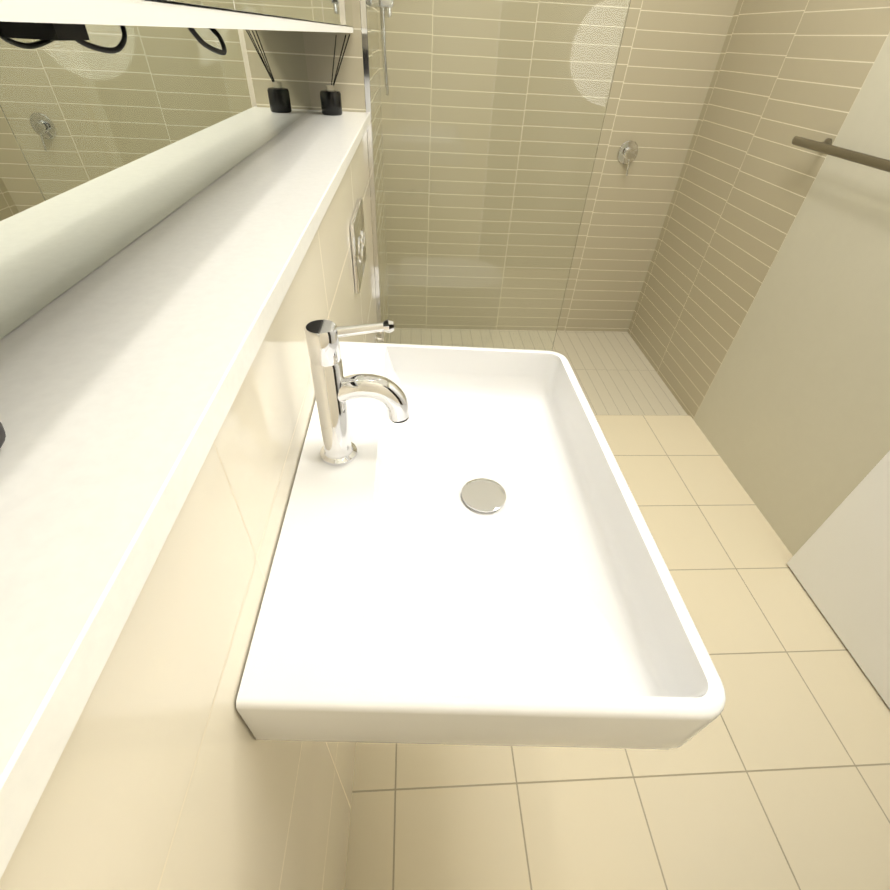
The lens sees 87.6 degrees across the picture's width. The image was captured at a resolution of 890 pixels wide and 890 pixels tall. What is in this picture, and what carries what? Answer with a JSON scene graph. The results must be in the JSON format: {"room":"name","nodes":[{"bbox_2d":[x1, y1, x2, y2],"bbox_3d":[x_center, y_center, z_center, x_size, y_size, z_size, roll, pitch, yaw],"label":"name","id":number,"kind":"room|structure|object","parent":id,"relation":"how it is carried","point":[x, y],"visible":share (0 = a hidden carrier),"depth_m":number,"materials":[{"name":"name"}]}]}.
{"room":"bathroom","nodes":[
{"label":"bathroom","id":0,"kind":"room"},
{"bbox_2d":[3,112,307,337],"bbox_3d":[-0.416,-0.499,0.710,0.100,2.740,1.810,0,41,-4],"label":"wall","id":1,"kind":"structure","parent":0,"point":[130,243],"depth_m":0.48,"materials":[{"name":"white paint"}]},
{"bbox_2d":[0,0,259,29],"bbox_3d":[-0.231,-0.588,-0.115,0.144,1.020,0.586,0,41,-4],"label":"upper cabinet","id":2,"kind":"object","parent":1,"relation":"attached to","point":[219,14],"depth_m":0.28,"materials":[{"name":"white laminate"}]},
{"bbox_2d":[0,24,311,339],"bbox_3d":[-0.363,-0.512,0.702,0.004,0.183,1.806,0,41,-4],"label":"mirror","id":3,"kind":"object","parent":1,"relation":"attached to","point":[104,157],"visible":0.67,"depth_m":0.48,"materials":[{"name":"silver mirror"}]},
{"bbox_2d":[256,0,331,31],"bbox_3d":[-0.262,-0.975,0.323,0.144,1.020,0.584,0,41,-4],"label":"upper cabinet","id":4,"kind":"object","parent":1,"relation":"attached to","point":[313,15],"depth_m":0.66,"materials":[{"name":"white mirror"}]},
{"bbox_2d":[0,21,226,54],"bbox_3d":[-0.274,-0.364,0.416,0.119,0.024,0.177,0,41,-4],"label":"cable","id":5,"kind":"object","parent":4,"relation":"attached to","point":[77,33],"visible":0.98,"depth_m":0.36,"materials":[{"name":"black plastic"}]},
{"bbox_2d":[332,0,352,32],"bbox_3d":[-0.292,-1.362,0.761,0.144,1.020,0.586,0,41,-4],"label":"upper cabinet","id":6,"kind":"object","parent":1,"relation":"attached to","point":[342,15],"depth_m":1.11,"materials":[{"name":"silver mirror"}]},
{"bbox_2d":[0,0,377,889],"bbox_3d":[-0.356,-0.803,1.060,0.270,2.740,2.730,0,41,-4],"label":"wall","id":7,"kind":"structure","parent":0,"point":[170,771],"depth_m":0.36,"materials":[{"name":"beige tile"}]},
{"bbox_2d":[0,110,369,878],"bbox_3d":[-0.279,-0.433,0.777,0.181,0.024,1.808,0,41,-4],"label":"ledge shelf","id":8,"kind":"object","parent":7,"relation":"on","point":[124,372],"visible":0.97,"depth_m":0.30,"materials":[{"name":"stone"}]},
{"bbox_2d":[0,422,5,447],"bbox_3d":[-0.269,-0.045,0.186,0.090,0.173,0.074,0,41,-4],"label":"soap dispenser","id":9,"kind":"object","parent":8,"relation":"on","point":[2,435],"visible":1,"depth_m":0.26,"materials":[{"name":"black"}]},
{"bbox_2d":[320,34,349,115],"bbox_3d":[-0.314,-1.057,1.328,0.095,0.182,0.100,0,41,-4],"label":"reed diffuser","id":10,"kind":"object","parent":8,"relation":"on","point":[330,99],"visible":1,"depth_m":1.34,"materials":[{"name":"black glass"}]},
{"bbox_2d":[350,197,365,293],"bbox_3d":[-0.223,-0.528,1.219,0.015,0.165,0.246,0,41,-4],"label":"flush plate","id":11,"kind":"object","parent":7,"relation":"attached to","point":[357,233],"visible":1,"depth_m":1.17,"materials":[{"name":"silver metal"}]},
{"bbox_2d":[360,0,381,342],"bbox_3d":[-0.249,-0.910,1.586,0.015,2.013,0.020,0,41,-4],"label":"channel","id":12,"kind":"object","parent":7,"relation":"attached to","point":[367,96],"visible":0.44,"depth_m":1.52,"materials":[{"name":"silver metal"}]},
{"bbox_2d":[366,0,630,350],"bbox_3d":[0.127,-0.910,1.612,0.762,2.013,0.010,0,41,-4],"label":"glass shower screen","id":13,"kind":"object","parent":12,"relation":"attached to","point":[487,117],"visible":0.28,"depth_m":1.55,"materials":[{"name":"clear glass"}]},
{"bbox_2d":[375,331,384,342],"bbox_3d":[-0.253,-0.399,1.810,0.041,0.105,0.066,0,41,-4],"label":"tap","id":14,"kind":"object","parent":7,"relation":"attached to","point":[380,339],"visible":0.52,"depth_m":1.80,"materials":[{"name":"silver metal"}]},
{"bbox_2d":[236,341,725,749],"bbox_3d":[0.021,0.060,0.643,0.418,0.110,0.627,0,41,-4],"label":"basin","id":15,"kind":"object","parent":7,"relation":"attached to","point":[467,552],"visible":0.96,"depth_m":0.52,"materials":[{"name":"white ceramic"}]},
{"bbox_2d":[305,319,409,465],"bbox_3d":[-0.099,-0.058,0.545,0.116,0.185,0.047,0,41,-4],"label":"mixer tap","id":16,"kind":"object","parent":15,"relation":"on","point":[335,389],"visible":1,"depth_m":0.53,"materials":[{"name":"silver metal"}]},
{"bbox_2d":[345,330,889,889],"bbox_3d":[0.407,0.188,1.989,1.922,0.100,2.930,0,41,-4],"label":"floor","id":17,"kind":"structure","parent":0,"point":[775,775],"depth_m":1.18,"materials":[{"name":"beige tile"}]},
{"bbox_2d":[557,0,737,331],"bbox_3d":[0.394,-1.738,2.177,1.922,2.740,0.100,0,41,-4],"label":"wall","id":18,"kind":"structure","parent":0,"point":[669,54],"depth_m":2.36,"materials":[{"name":"beige tile"}]},
{"bbox_2d":[617,140,637,175],"bbox_3d":[0.931,-1.456,2.359,0.104,0.148,0.055,0,41,-4],"label":"shower mixer","id":19,"kind":"object","parent":18,"relation":"attached to","point":[627,153],"visible":1,"depth_m":2.35,"materials":[{"name":"silver metal"}]},
{"bbox_2d":[693,33,889,555],"bbox_3d":[1.405,-0.457,0.791,0.100,2.740,1.885,0,41,-4],"label":"wall","id":20,"kind":"structure","parent":0,"point":[791,419],"depth_m":1.60,"materials":[{"name":"beige paint"}]},
{"bbox_2d":[627,0,889,418],"bbox_3d":[1.330,-1.393,1.850,0.100,2.740,0.945,0,41,-4],"label":"wall tiles","id":21,"kind":"structure","parent":20,"relation":"attached to","point":[786,72],"depth_m":1.97,"materials":[{"name":"beige tile"}]},
{"bbox_2d":[787,451,889,708],"bbox_3d":[1.308,-0.103,0.616,0.094,2.219,0.905,0,41,-4],"label":"door leaf","id":22,"kind":"structure","parent":20,"relation":"in","point":[838,563],"depth_m":1.41,"materials":[{"name":"white"}]},
{"bbox_2d":[791,136,889,171],"bbox_3d":[1.273,-0.897,1.437,0.070,0.040,0.554,0,41,-4],"label":"towel rail","id":23,"kind":"object","parent":20,"relation":"attached to","point":[825,146],"visible":1,"depth_m":1.45,"materials":[{"name":"silver metal"}]}
]}

